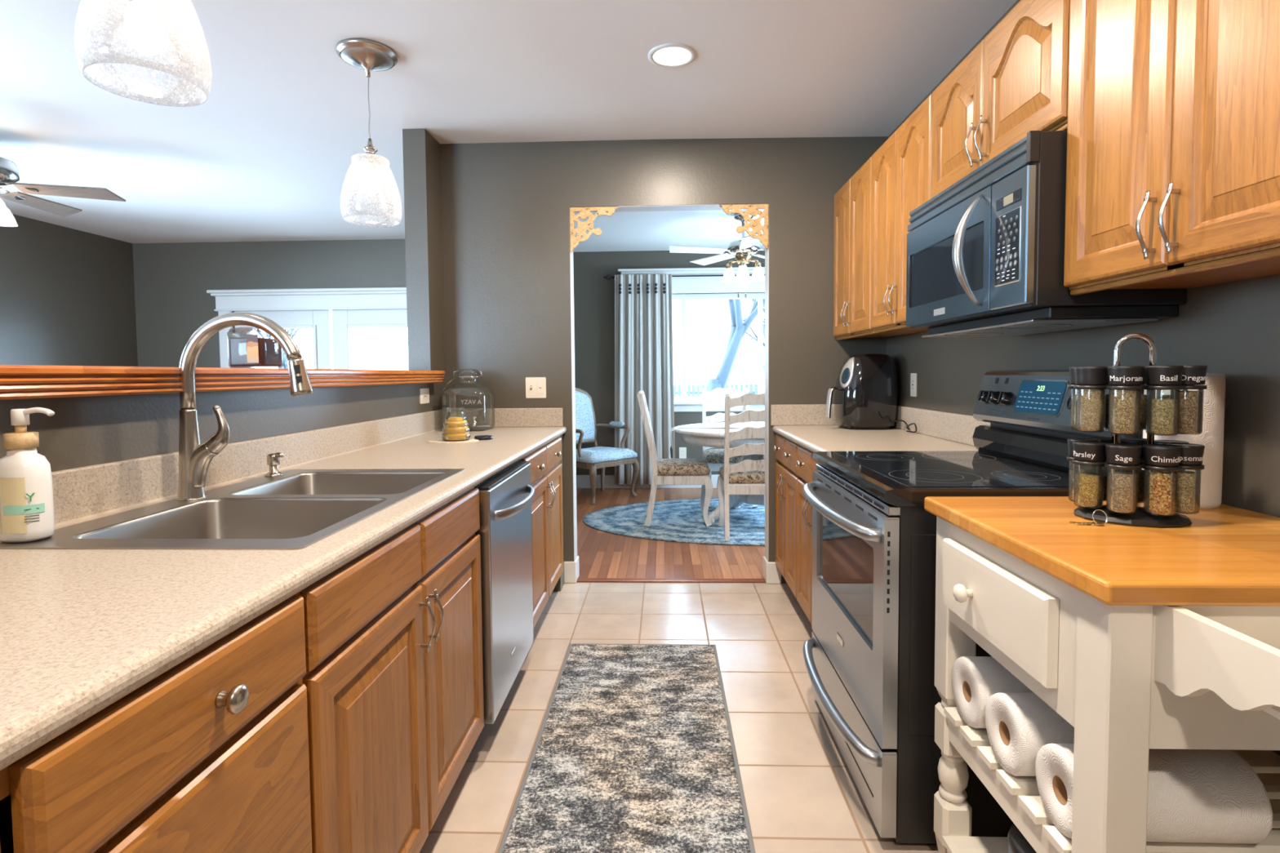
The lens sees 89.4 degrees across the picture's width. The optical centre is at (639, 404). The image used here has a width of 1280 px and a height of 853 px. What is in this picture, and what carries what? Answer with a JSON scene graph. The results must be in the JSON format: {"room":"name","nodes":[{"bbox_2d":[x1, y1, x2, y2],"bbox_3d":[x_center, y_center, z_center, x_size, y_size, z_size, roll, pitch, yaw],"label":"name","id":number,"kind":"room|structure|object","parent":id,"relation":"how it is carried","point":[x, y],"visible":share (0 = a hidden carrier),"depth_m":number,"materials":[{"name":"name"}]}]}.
{"room":"kitchen","nodes":[
{"label":"kitchen","id":0,"kind":"room"},
{"bbox_2d":[0,213,137,366],"bbox_3d":[-5.111,-0.102,1.985,0.140,2.494,9.000,0,3,2],"label":"wall","id":1,"kind":"structure","parent":0,"point":[67,295],"depth_m":5.52,"materials":[{"name":"grey paint"}]},
{"bbox_2d":[0,128,445,471],"bbox_3d":[-1.195,-0.185,3.040,0.120,2.495,7.800,0,3,2],"label":"wall","id":2,"kind":"structure","parent":0,"point":[84,431],"depth_m":2.15,"materials":[{"name":"grey paint"}]},
{"bbox_2d":[0,364,445,400],"bbox_3d":[-1.251,-0.045,1.305,0.265,0.064,4.318,0,3,2],"label":"bar ledge","id":3,"kind":"object","parent":2,"relation":"on","point":[17,382],"visible":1,"depth_m":1.49,"materials":[{"name":"brown wood"}]},
{"bbox_2d":[226,326,283,368],"bbox_3d":[-1.212,-0.177,2.039,0.116,0.130,0.118,0,3,2],"label":"storage jar","id":4,"kind":"object","parent":3,"relation":"on","point":[244,350],"visible":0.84,"depth_m":1.99,"materials":[{"name":"clear glass"}]},
{"bbox_2d":[51,409,443,524],"bbox_3d":[-1.182,0.185,1.428,0.018,0.108,4.547,0,3,2],"label":"backsplash","id":5,"kind":"structure","parent":2,"relation":"attached to","point":[86,491],"depth_m":1.78,"materials":[{"name":"beige laminate"}]},
{"bbox_2d":[419,388,429,404],"bbox_3d":[-1.119,-0.044,3.363,0.007,0.078,0.125,0,3,2],"label":"wall outlet","id":6,"kind":"object","parent":2,"relation":"attached to","point":[424,393],"visible":1,"depth_m":3.35,"materials":[{"name":"beige plastic"}]},
{"bbox_2d":[132,239,406,367],"bbox_3d":[-3.080,-0.324,6.318,3.885,2.494,0.180,0,3,2],"label":"wall","id":7,"kind":"structure","parent":0,"point":[172,281],"depth_m":6.22,"materials":[{"name":"grey paint"}]},
{"bbox_2d":[206,287,407,370],"bbox_3d":[-2.989,-0.088,6.228,2.260,2.030,0.145,0,3,2],"label":"door","id":8,"kind":"structure","parent":7,"relation":"in","point":[370,307],"depth_m":6.20,"materials":[{"name":"white paint"}]},
{"bbox_2d":[0,0,1017,252],"bbox_3d":[-1.284,-1.432,2.082,7.800,0.152,9.600,0,3,2],"label":"ceiling","id":9,"kind":"structure","parent":0,"point":[279,127],"depth_m":2.98,"materials":[{"name":"white paint"}]},
{"bbox_2d":[0,156,125,226],"bbox_3d":[-3.572,-1.217,3.484,1.199,0.434,1.196,0,3,2],"label":"ceiling fan","id":10,"kind":"object","parent":9,"relation":"hanging from","point":[9,171],"visible":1,"depth_m":3.60,"materials":[{"name":"silver metal"}]},
{"bbox_2d":[73,0,212,106],"bbox_3d":[-1.052,-1.017,1.362,0.234,0.676,0.234,0,3,2],"label":"pendant light","id":11,"kind":"object","parent":9,"relation":"hanging from","point":[97,22],"visible":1,"depth_m":1.33,"materials":[{"name":"white glass"}]},
{"bbox_2d":[335,37,402,226],"bbox_3d":[-1.092,-1.079,2.613,0.234,0.670,0.234,0,3,2],"label":"pendant light","id":12,"kind":"object","parent":9,"relation":"hanging from","point":[368,55],"visible":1,"depth_m":2.56,"materials":[{"name":"white glass"}]},
{"bbox_2d":[362,137,377,162],"bbox_3d":[-1.091,-1.008,2.616,0.056,0.133,0.056,0,3,2],"label":"socket","id":13,"kind":"object","parent":12,"relation":"attached to","point":[369,148],"depth_m":2.60,"materials":[{"name":"silver metal"}]},
{"bbox_2d":[648,43,696,67],"bbox_3d":[0.131,-1.422,2.638,0.196,0.008,0.196,0,3,2],"label":"recessed light","id":14,"kind":"object","parent":9,"relation":"in","point":[667,55],"visible":1,"depth_m":2.63,"materials":[{"name":"white paint"}]},
{"bbox_2d":[668,211,764,297],"bbox_3d":[0.838,-1.183,5.123,1.221,0.668,1.185,0,3,2],"label":"ceiling fan","id":15,"kind":"object","parent":9,"relation":"hanging from","point":[744,249],"visible":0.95,"depth_m":5.12,"materials":[{"name":"silver metal"}]},
{"bbox_2d":[440,136,888,583],"bbox_3d":[0.130,-0.227,3.701,2.481,2.494,0.120,0,3,2],"label":"wall","id":16,"kind":"structure","parent":0,"point":[505,213],"depth_m":3.62,"materials":[{"name":"grey paint"}]},
{"bbox_2d":[455,408,563,426],"bbox_3d":[-0.764,0.075,3.676,0.654,0.108,0.019,0,3,2],"label":"backsplash","id":17,"kind":"structure","parent":16,"relation":"attached to","point":[504,417],"depth_m":3.66,"materials":[{"name":"beige laminate"}]},
{"bbox_2d":[525,377,546,398],"bbox_3d":[-0.591,-0.095,3.667,0.116,0.118,0.014,0,3,2],"label":"light switch","id":18,"kind":"object","parent":16,"relation":"attached to","point":[535,387],"visible":1,"depth_m":3.67,"materials":[{"name":"beige plastic"}]},
{"bbox_2d":[552,434,564,591],"bbox_3d":[-0.771,0.600,3.637,0.664,0.862,0.148,0,3,2],"label":"trim","id":19,"kind":"structure","parent":16,"relation":"attached to","point":[557,588],"depth_m":3.65,"materials":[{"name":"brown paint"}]},
{"bbox_2d":[569,206,617,253],"bbox_3d":[-0.258,-0.981,3.631,0.272,0.253,0.016,0,3,2],"label":"bracket","id":20,"kind":"object","parent":16,"relation":"attached to","point":[584,212],"visible":1,"depth_m":3.62,"materials":[{"name":"paint"}]},
{"bbox_2d":[568,203,768,560],"bbox_3d":[0.169,-0.110,3.707,1.110,2.009,0.116,0,3,2],"label":"trim","id":21,"kind":"structure","parent":16,"relation":"attached to","point":[709,206],"depth_m":3.69,"materials":[{"name":"white paint"}]},
{"bbox_2d":[564,555,781,583],"bbox_3d":[0.182,0.956,3.749,1.245,0.125,0.134,0,3,2],"label":"baseboard","id":22,"kind":"structure","parent":16,"relation":"attached to","point":[771,573],"depth_m":3.70,"materials":[{"name":"white paint"}]},
{"bbox_2d":[719,203,768,249],"bbox_3d":[0.578,-0.986,3.600,0.272,0.253,0.016,0,3,2],"label":"bracket","id":23,"kind":"object","parent":16,"relation":"attached to","point":[752,209],"visible":1,"depth_m":3.59,"materials":[{"name":"paint"}]},
{"bbox_2d":[770,404,838,426],"bbox_3d":[1.052,0.058,3.609,0.635,0.118,0.019,0,3,2],"label":"backsplash","id":24,"kind":"structure","parent":16,"relation":"attached to","point":[803,414],"depth_m":3.61,"materials":[{"name":"beige laminate"}]},
{"bbox_2d":[573,250,764,475],"bbox_3d":[0.872,-0.363,6.768,3.850,2.463,0.150,0,3,2],"label":"wall","id":25,"kind":"structure","parent":0,"point":[593,294],"depth_m":6.72,"materials":[{"name":"grey paint"}]},
{"bbox_2d":[576,475,718,488],"bbox_3d":[0.834,0.801,6.743,3.640,0.140,0.014,0,3,2],"label":"baseboard","id":26,"kind":"structure","parent":25,"relation":"attached to","point":[582,481],"depth_m":6.78,"materials":[{"name":"white paint"}]},
{"bbox_2d":[603,274,764,279],"bbox_3d":[0.781,-1.312,6.595,2.306,0.056,0.111,0,3,2],"label":"curtain rod","id":27,"kind":"object","parent":25,"relation":"attached to","point":[606,276],"visible":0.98,"depth_m":6.57,"materials":[{"name":"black metal"}]},
{"bbox_2d":[614,274,675,484],"bbox_3d":[0.041,-0.249,6.611,0.628,2.145,0.074,0,3,2],"label":"curtain","id":28,"kind":"object","parent":27,"relation":"hanging from","point":[643,303],"visible":0.88,"depth_m":6.60,"materials":[{"name":"grey fabric"}]},
{"bbox_2d":[617,266,764,412],"bbox_3d":[0.861,-0.661,6.669,2.160,1.468,0.160,0,3,2],"label":"window","id":29,"kind":"structure","parent":25,"relation":"in","point":[683,288],"depth_m":6.65,"materials":[{"name":"white paint"}]},
{"bbox_2d":[419,488,938,852],"bbox_3d":[0.679,1.140,2.133,3.915,0.102,9.600,0,3,2],"label":"floor","id":30,"kind":"structure","parent":0,"point":[802,795],"depth_m":2.51,"materials":[{"name":"beige tile"}]},
{"bbox_2d":[0,591,312,852],"bbox_3d":[-0.862,0.756,0.370,0.710,0.862,1.365,0,3,2],"label":"base cabinet","id":31,"kind":"object","parent":30,"relation":"on","point":[210,754],"visible":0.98,"depth_m":0.77,"materials":[{"name":"brown wood"}]},
{"bbox_2d":[0,408,566,770],"bbox_3d":[-0.846,0.201,1.417,0.691,0.144,4.548,0,3,2],"label":"countertop","id":32,"kind":"structure","parent":31,"relation":"on","point":[82,630],"depth_m":1.00,"materials":[{"name":"beige stone"}]},
{"bbox_2d":[0,468,464,549],"bbox_3d":[-0.844,0.325,1.583,0.563,0.200,0.923,0,3,2],"label":"sink","id":33,"kind":"object","parent":32,"relation":"in","point":[297,508],"visible":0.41,"depth_m":1.56,"materials":[{"name":"grey metal"}]},
{"bbox_2d":[0,407,54,542],"bbox_3d":[-1.111,0.125,1.173,0.100,0.241,0.063,0,3,2],"label":"hand soap bottle","id":34,"kind":"object","parent":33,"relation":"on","point":[26,489],"visible":1,"depth_m":1.15,"materials":[{"name":"white plastic"}]},
{"bbox_2d":[72,497,386,538],"bbox_3d":[-0.827,0.335,1.375,0.454,0.200,0.396,0,3,2],"label":"basin","id":35,"kind":"object","parent":33,"relation":"in","point":[206,517],"depth_m":1.56,"materials":[{"name":"silver metal"}]},
{"bbox_2d":[264,452,284,476],"bbox_3d":[-1.080,0.176,1.916,0.060,0.070,0.048,0,3,2],"label":"soap dispenser","id":36,"kind":"object","parent":33,"relation":"on","point":[273,460],"visible":1,"depth_m":1.90,"materials":[{"name":"silver metal"}]},
{"bbox_2d":[229,471,445,494],"bbox_3d":[-0.811,0.305,1.797,0.454,0.180,0.382,0,3,2],"label":"basin","id":37,"kind":"object","parent":33,"relation":"in","point":[300,482],"depth_m":1.98,"materials":[{"name":"silver metal"}]},
{"bbox_2d":[176,311,313,501],"bbox_3d":[-0.951,0.003,1.550,0.336,0.448,0.062,0,3,2],"label":"kitchen faucet","id":38,"kind":"object","parent":32,"relation":"on","point":[195,457],"visible":1,"depth_m":1.54,"materials":[{"name":"silver metal"}]},
{"bbox_2d":[188,441,217,487],"bbox_3d":[-1.055,0.142,1.561,0.074,0.114,0.044,0,3,2],"label":"handle","id":39,"kind":"object","parent":38,"relation":"attached to","point":[201,455],"depth_m":1.54,"materials":[{"name":"silver metal"}]},
{"bbox_2d":[426,439,478,443],"bbox_3d":[-0.840,0.164,2.904,0.233,0.004,0.162,0,3,2],"label":"doily","id":40,"kind":"object","parent":32,"relation":"on","point":[438,441],"visible":0.84,"depth_m":2.87,"materials":[{"name":"beige fabric"}]},
{"bbox_2d":[441,407,471,441],"bbox_3d":[-0.828,0.087,2.909,0.128,0.148,0.128,0,3,2],"label":"jar candle","id":41,"kind":"object","parent":40,"relation":"on","point":[455,428],"visible":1,"depth_m":2.87,"materials":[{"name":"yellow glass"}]},
{"bbox_2d":[441,368,494,431],"bbox_3d":[-0.937,-0.027,3.506,0.242,0.330,0.272,0,3,2],"label":"dispenser","id":42,"kind":"object","parent":32,"relation":"on","point":[448,397],"visible":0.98,"depth_m":3.58,"materials":[{"name":"clear glass"}]},
{"bbox_2d":[299,487,484,852],"bbox_3d":[-0.818,0.701,1.522,0.713,0.862,0.942,0,3,2],"label":"base cabinet","id":43,"kind":"object","parent":30,"relation":"on","point":[393,679],"visible":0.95,"depth_m":1.34,"materials":[{"name":"brown wood"}]},
{"bbox_2d":[466,460,534,759],"bbox_3d":[-0.748,0.667,2.309,0.726,0.855,0.618,0,3,2],"label":"dishwasher","id":44,"kind":"object","parent":30,"relation":"on","point":[506,497],"visible":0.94,"depth_m":2.15,"materials":[{"name":"silver metal"}]},
{"bbox_2d":[519,436,563,628],"bbox_3d":[-0.761,0.626,3.094,0.713,0.862,0.938,0,3,2],"label":"base cabinet","id":45,"kind":"object","parent":30,"relation":"on","point":[546,470],"visible":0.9,"depth_m":3.04,"materials":[{"name":"brown wood"}]},
{"bbox_2d":[574,386,639,505],"bbox_3d":[-0.459,0.371,6.304,0.680,1.092,0.692,2,4,43],"label":"armchair","id":46,"kind":"object","parent":30,"relation":"on","point":[592,459],"visible":0.73,"depth_m":6.29,"materials":[{"name":"blue fabric"}]},
{"bbox_2d":[497,643,755,852],"bbox_3d":[-0.027,1.107,1.824,0.642,0.008,2.054,0,3,2],"label":"runner rug","id":47,"kind":"object","parent":30,"relation":"on","point":[634,751],"visible":1,"depth_m":1.97,"materials":[{"name":"grey carpet"}]},
{"bbox_2d":[576,577,765,582],"bbox_3d":[0.178,1.014,3.726,1.110,0.012,0.045,0,3,2],"label":"trim","id":48,"kind":"structure","parent":30,"relation":"on","point":[579,580],"depth_m":3.71,"materials":[{"name":"brown wood"}]},
{"bbox_2d":[582,497,764,546],"bbox_3d":[0.952,0.930,5.304,2.840,0.008,1.690,0,3,2],"label":"oval rug","id":49,"kind":"object","parent":30,"relation":"on","point":[682,521],"visible":0.48,"depth_m":5.13,"materials":[{"name":"blue fabric"}]},
{"bbox_2d":[636,391,713,526],"bbox_3d":[0.279,0.414,5.189,0.581,1.049,0.471,0,3,2],"label":"dining chair","id":50,"kind":"object","parent":49,"relation":"on","point":[664,471],"visible":1,"depth_m":4.98,"materials":[{"name":"white wood"}]},
{"bbox_2d":[656,458,710,475],"bbox_3d":[0.329,0.495,5.191,0.444,0.088,0.454,0,3,2],"label":"seat cushion","id":51,"kind":"object","parent":50,"relation":"on","point":[664,467],"depth_m":4.98,"materials":[{"name":"beige fabric"}]},
{"bbox_2d":[673,422,764,524],"bbox_3d":[0.976,0.555,5.220,1.410,0.746,1.227,0,3,2],"label":"dining table","id":52,"kind":"object","parent":49,"relation":"on","point":[709,437],"visible":0.27,"depth_m":5.06,"materials":[{"name":"white wood"}]},
{"bbox_2d":[670,424,764,457],"bbox_3d":[0.711,0.294,5.220,0.935,0.241,0.269,0,3,2],"label":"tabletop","id":53,"kind":"object","parent":52,"relation":"on","point":[737,426],"visible":0.84,"depth_m":5.19,"materials":[{"name":"white wood"}]},
{"bbox_2d":[702,387,757,507],"bbox_3d":[0.805,0.375,5.904,0.471,1.049,0.581,0,3,2],"label":"dining chair","id":54,"kind":"object","parent":49,"relation":"on","point":[714,458],"visible":0.38,"depth_m":6.11,"materials":[{"name":"white wood"}]},
{"bbox_2d":[702,448,743,462],"bbox_3d":[0.804,0.459,5.858,0.454,0.088,0.444,0,3,2],"label":"seat cushion","id":55,"kind":"object","parent":54,"relation":"on","point":[711,455],"depth_m":5.65,"materials":[{"name":"grey fabric"}]},
{"bbox_2d":[716,392,764,540],"bbox_3d":[0.822,0.431,4.734,0.471,1.049,0.581,0,3,2],"label":"dining chair","id":56,"kind":"object","parent":49,"relation":"on","point":[747,477],"visible":0.57,"depth_m":4.54,"materials":[{"name":"white wood"}]},
{"bbox_2d":[718,466,764,484],"bbox_3d":[0.825,0.509,4.788,0.454,0.088,0.444,0,3,2],"label":"seat cushion","id":57,"kind":"object","parent":56,"relation":"on","point":[727,476],"depth_m":4.57,"materials":[{"name":"beige fabric"}]},
{"bbox_2d":[773,433,800,599],"bbox_3d":[1.037,0.600,3.332,0.645,0.862,0.610,0,3,2],"label":"base cabinet","id":58,"kind":"object","parent":30,"relation":"on","point":[785,450],"visible":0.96,"depth_m":3.31,"materials":[{"name":"brown wood"}]},
{"bbox_2d":[796,444,818,625],"bbox_3d":[1.014,0.630,2.691,0.645,0.862,0.707,0,3,2],"label":"base cabinet","id":59,"kind":"object","parent":30,"relation":"on","point":[806,464],"visible":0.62,"depth_m":2.87,"materials":[{"name":"brown wood"}]},
{"bbox_2d":[770,404,990,452],"bbox_3d":[1.028,0.106,2.970,0.635,0.154,1.303,0,3,2],"label":"countertop","id":60,"kind":"structure","parent":59,"relation":"on","point":[806,425],"depth_m":2.94,"materials":[{"name":"beige laminate"}]},
{"bbox_2d":[825,353,916,432],"bbox_3d":[1.151,-0.066,3.315,0.370,0.390,0.516,0,3,2],"label":"air fryer","id":61,"kind":"object","parent":60,"relation":"on","point":[866,388],"visible":1,"depth_m":3.29,"materials":[{"name":"black plastic"}]},
{"bbox_2d":[802,369,1143,844],"bbox_3d":[0.912,0.498,1.951,0.758,1.198,0.761,0,3,2],"label":"electric range","id":62,"kind":"object","parent":30,"relation":"on","point":[868,656],"visible":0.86,"depth_m":1.72,"materials":[{"name":"silver metal"}]},
{"bbox_2d":[812,450,1068,506],"bbox_3d":[0.910,0.205,1.937,0.607,0.044,0.760,0,3,2],"label":"cooktop","id":63,"kind":"object","parent":62,"relation":"in","point":[884,478],"depth_m":1.79,"materials":[{"name":"black glass"}]},
{"bbox_2d":[1016,391,1060,410],"bbox_3d":[1.181,-0.013,1.921,0.014,0.049,0.202,0,3,2],"label":"button","id":64,"kind":"object","parent":62,"relation":"attached to","point":[1025,400],"depth_m":1.92,"materials":[{"name":"blue"}]},
{"bbox_2d":[924,496,1279,852],"bbox_3d":[0.948,0.684,1.138,0.643,0.902,0.805,0,3,2],"label":"kitchen cart","id":65,"kind":"object","parent":30,"relation":"on","point":[1141,639],"visible":0.71,"depth_m":1.00,"materials":[{"name":"beige paint"}]},
{"bbox_2d":[951,656,1033,728],"bbox_3d":[0.834,0.611,1.373,0.279,0.140,0.140,0,3,2],"label":"paper towel roll","id":66,"kind":"object","parent":65,"relation":"on","point":[975,679],"visible":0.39,"depth_m":1.35,"materials":[{"name":"white paper"}]},
{"bbox_2d":[985,693,1074,776],"bbox_3d":[0.824,0.619,1.214,0.279,0.140,0.140,0,3,2],"label":"paper towel roll","id":67,"kind":"object","parent":65,"relation":"on","point":[1018,725],"visible":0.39,"depth_m":1.18,"materials":[{"name":"white paper"}]},
{"bbox_2d":[1007,823,1053,852],"bbox_3d":[0.770,0.900,1.197,0.160,0.180,0.160,0,3,2],"label":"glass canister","id":68,"kind":"object","parent":65,"relation":"on","point":[1018,843],"visible":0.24,"depth_m":1.21,"materials":[{"name":"black glass"}]},
{"bbox_2d":[1069,509,1107,525],"bbox_3d":[0.856,0.214,1.231,0.062,0.030,0.021,0,3,17],"label":"ring","id":69,"kind":"object","parent":65,"relation":"on","point":[1094,523],"visible":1,"depth_m":1.23,"materials":[{"name":"silver metal"}]},
{"bbox_2d":[1066,333,1207,527],"bbox_3d":[0.975,0.042,1.282,0.210,0.365,0.187,1,3,20],"label":"spice rack","id":70,"kind":"object","parent":65,"relation":"on","point":[1140,518],"visible":0.62,"depth_m":1.24,"materials":[{"name":"black metal"}]},
{"bbox_2d":[1068,366,1075,429],"bbox_3d":[0.917,-0.013,1.334,0.057,0.130,0.057,0,3,2],"label":"spice jar","id":71,"kind":"object","parent":70,"relation":"in","point":[1072,372],"visible":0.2,"depth_m":1.33,"materials":[{"name":"clear glass"}]},
{"bbox_2d":[1066,438,1100,502],"bbox_3d":[0.918,0.137,1.341,0.057,0.130,0.057,0,3,2],"label":"spice jar","id":72,"kind":"object","parent":70,"relation":"in","point":[1071,471],"visible":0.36,"depth_m":1.34,"materials":[{"name":"clear glass"}]},
{"bbox_2d":[1072,440,1106,508],"bbox_3d":[0.895,0.139,1.290,0.057,0.130,0.057,0,3,2],"label":"spice jar","id":73,"kind":"object","parent":70,"relation":"in","point":[1088,488],"visible":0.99,"depth_m":1.27,"materials":[{"name":"clear glass"}]},
{"bbox_2d":[1074,366,1107,432],"bbox_3d":[0.894,-0.011,1.283,0.057,0.130,0.057,0,3,2],"label":"spice jar","id":74,"kind":"object","parent":70,"relation":"on","point":[1091,404],"visible":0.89,"depth_m":1.26,"materials":[{"name":"clear glass"}]},
{"bbox_2d":[1084,436,1111,501],"bbox_3d":[0.968,0.135,1.359,0.057,0.130,0.057,0,3,2],"label":"spice jar","id":75,"kind":"object","parent":70,"relation":"in","point":[1108,440],"visible":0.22,"depth_m":1.34,"materials":[{"name":"clear glass"}]},
{"bbox_2d":[1105,443,1142,514],"bbox_3d":[0.923,0.141,1.237,0.057,0.130,0.057,0,3,2],"label":"spice jar","id":76,"kind":"object","parent":70,"relation":"in","point":[1122,492],"visible":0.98,"depth_m":1.22,"materials":[{"name":"clear glass"}]},
{"bbox_2d":[1106,365,1144,435],"bbox_3d":[0.922,-0.009,1.230,0.057,0.130,0.057,0,3,2],"label":"spice jar","id":77,"kind":"object","parent":70,"relation":"on","point":[1124,406],"visible":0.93,"depth_m":1.21,"materials":[{"name":"clear glass"}]},
{"bbox_2d":[1118,437,1146,502],"bbox_3d":[1.024,0.136,1.338,0.057,0.130,0.057,0,3,2],"label":"spice jar","id":78,"kind":"object","parent":70,"relation":"in","point":[1141,442],"visible":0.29,"depth_m":1.32,"materials":[{"name":"clear glass"}]},
{"bbox_2d":[1139,365,1146,430],"bbox_3d":[1.023,-0.014,1.331,0.057,0.130,0.057,0,3,2],"label":"spice jar","id":79,"kind":"object","parent":70,"relation":"on","point":[1144,397],"visible":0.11,"depth_m":1.31,"materials":[{"name":"clear glass"}]},
{"bbox_2d":[1142,444,1181,516],"bbox_3d":[0.979,0.142,1.216,0.057,0.130,0.057,0,3,2],"label":"spice jar","id":80,"kind":"object","parent":70,"relation":"in","point":[1160,487],"visible":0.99,"depth_m":1.20,"materials":[{"name":"clear glass"}]},
{"bbox_2d":[1144,365,1183,435],"bbox_3d":[0.978,-0.008,1.209,0.057,0.130,0.057,0,3,2],"label":"spice jar","id":81,"kind":"object","parent":70,"relation":"on","point":[1162,415],"visible":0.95,"depth_m":1.19,"materials":[{"name":"clear glass"}]},
{"bbox_2d":[1154,440,1189,471],"bbox_3d":[1.056,0.138,1.290,0.057,0.130,0.057,0,3,2],"label":"spice jar","id":82,"kind":"object","parent":70,"relation":"in","point":[1156,442],"visible":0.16,"depth_m":1.29,"materials":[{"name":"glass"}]},
{"bbox_2d":[1165,443,1204,514],"bbox_3d":[1.038,0.141,1.233,0.057,0.130,0.057,0,3,2],"label":"spice jar","id":83,"kind":"object","parent":70,"relation":"in","point":[1188,482],"visible":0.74,"depth_m":1.21,"materials":[{"name":"clear glass"}]},
{"bbox_2d":[1169,364,1207,435],"bbox_3d":[1.036,-0.009,1.226,0.057,0.130,0.057,0,3,2],"label":"spice jar","id":84,"kind":"object","parent":70,"relation":"on","point":[1191,402],"visible":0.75,"depth_m":1.21,"materials":[{"name":"clear glass"}]},
{"bbox_2d":[1035,743,1272,844],"bbox_3d":[0.822,0.628,1.050,0.279,0.136,0.136,0,3,2],"label":"paper towel roll","id":85,"kind":"object","parent":65,"relation":"on","point":[1206,796],"visible":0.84,"depth_m":0.99,"materials":[{"name":"white paper"}]},
{"bbox_2d":[1142,373,1225,509],"bbox_3d":[1.188,0.073,1.418,0.136,0.289,0.136,0,3,2],"label":"paper towel roll","id":86,"kind":"object","parent":65,"relation":"on","point":[1211,437],"visible":0.3,"depth_m":1.35,"materials":[{"name":"white paper"}]},
{"bbox_2d":[1154,605,1279,719],"bbox_3d":[0.967,0.341,0.817,0.468,0.119,0.199,0,3,2],"label":"apron","id":87,"kind":"object","parent":65,"relation":"attached to","point":[1233,652],"depth_m":0.85,"materials":[{"name":"beige paint"}]},
{"bbox_2d":[885,0,1279,829],"bbox_3d":[1.315,-0.085,0.484,0.120,2.494,6.470,0,3,2],"label":"wall","id":88,"kind":"structure","parent":0,"point":[1230,328],"depth_m":1.49,"materials":[{"name":"grey paint"}]},
{"bbox_2d":[833,156,928,340],"bbox_3d":[1.185,-0.741,3.251,0.329,0.802,0.648,0,3,2],"label":"upper cabinet","id":89,"kind":"object","parent":88,"relation":"attached to","point":[853,201],"visible":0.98,"depth_m":3.21,"materials":[{"name":"brown wood"}]},
{"bbox_2d":[870,93,933,333],"bbox_3d":[1.162,-0.710,2.599,0.329,0.802,0.655,0,3,2],"label":"upper cabinet","id":90,"kind":"object","parent":88,"relation":"attached to","point":[901,167],"visible":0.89,"depth_m":2.60,"materials":[{"name":"brown wood"}]},
{"bbox_2d":[910,373,916,396],"bbox_3d":[1.351,-0.097,3.195,0.007,0.115,0.072,0,3,2],"label":"wall outlet","id":91,"kind":"object","parent":88,"relation":"attached to","point":[913,375],"visible":1,"depth_m":3.19,"materials":[{"name":"beige plastic"}]},
{"bbox_2d":[891,405,990,446],"bbox_3d":[1.336,0.086,2.948,0.019,0.118,1.284,0,3,2],"label":"backsplash","id":92,"kind":"structure","parent":88,"relation":"attached to","point":[957,428],"depth_m":2.85,"materials":[{"name":"beige laminate"}]},
{"bbox_2d":[931,0,1070,197],"bbox_3d":[1.134,-0.875,1.879,0.329,0.404,0.764,0,3,2],"label":"upper cabinet","id":93,"kind":"object","parent":88,"relation":"attached to","point":[1014,82],"visible":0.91,"depth_m":1.78,"materials":[{"name":"brown wood"}]},
{"bbox_2d":[906,130,1186,337],"bbox_3d":[1.075,-0.439,1.901,0.450,0.445,0.764,0,3,2],"label":"microwave","id":94,"kind":"object","parent":93,"relation":"attached to","point":[985,253],"visible":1,"depth_m":1.65,"materials":[{"name":"black metal"}]},
{"bbox_2d":[996,215,1015,281],"bbox_3d":[0.914,-0.392,1.614,0.001,0.162,0.090,0,3,2],"label":"print","id":95,"kind":"object","parent":94,"relation":"attached to","point":[1006,224],"depth_m":1.62,"materials":[{"name":"grey"}]},
{"bbox_2d":[1063,0,1279,295],"bbox_3d":[1.110,-0.642,1.169,0.329,0.802,0.675,0,3,2],"label":"upper cabinet","id":96,"kind":"object","parent":88,"relation":"attached to","point":[1173,159],"visible":1,"depth_m":1.21,"materials":[{"name":"brown wood"}]},
{"label":"outside","id":97,"kind":"structure","parent":0,"visible":0},
{"bbox_2d":[675,390,744,396],"bbox_3d":[1.232,0.027,33.492,80.000,0.150,53.050,0,3,2],"label":"ground","id":98,"kind":"structure","parent":97,"point":[676,390],"depth_m":47.48,"materials":[{"name":"white snow"}]},
{"bbox_2d":[256,328,300,368],"bbox_3d":[-9.526,-0.879,17.195,1.774,3.514,1.342,0,3,18],"label":"bare tree","id":99,"kind":"object","parent":98,"relation":"on","point":[285,360],"visible":0.1,"depth_m":16.82,"materials":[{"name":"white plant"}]},
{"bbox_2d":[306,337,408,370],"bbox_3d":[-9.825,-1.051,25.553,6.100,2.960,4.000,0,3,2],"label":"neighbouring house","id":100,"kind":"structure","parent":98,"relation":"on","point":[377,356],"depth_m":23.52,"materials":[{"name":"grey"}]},
{"bbox_2d":[673,384,758,396],"bbox_3d":[0.966,0.114,17.006,4.480,1.260,0.050,0,3,2],"label":"picket fence","id":101,"kind":"object","parent":98,"relation":"on","point":[678,393],"visible":0.15,"depth_m":16.94,"materials":[{"name":"grey wood"}]},
{"bbox_2d":[707,298,764,391],"bbox_3d":[1.885,-1.008,10.926,2.248,4.167,2.594,0,3,2],"label":"bare tree","id":102,"kind":"object","parent":98,"relation":"on","point":[739,328],"visible":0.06,"depth_m":10.78,"materials":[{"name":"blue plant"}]},
{"bbox_2d":[724,300,764,347],"bbox_3d":[3.450,-1.027,15.860,2.781,3.693,1.936,-2,3,-23],"label":"bare tree","id":103,"kind":"object","parent":98,"relation":"on","point":[756,338],"visible":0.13,"depth_m":15.59,"materials":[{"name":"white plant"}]},
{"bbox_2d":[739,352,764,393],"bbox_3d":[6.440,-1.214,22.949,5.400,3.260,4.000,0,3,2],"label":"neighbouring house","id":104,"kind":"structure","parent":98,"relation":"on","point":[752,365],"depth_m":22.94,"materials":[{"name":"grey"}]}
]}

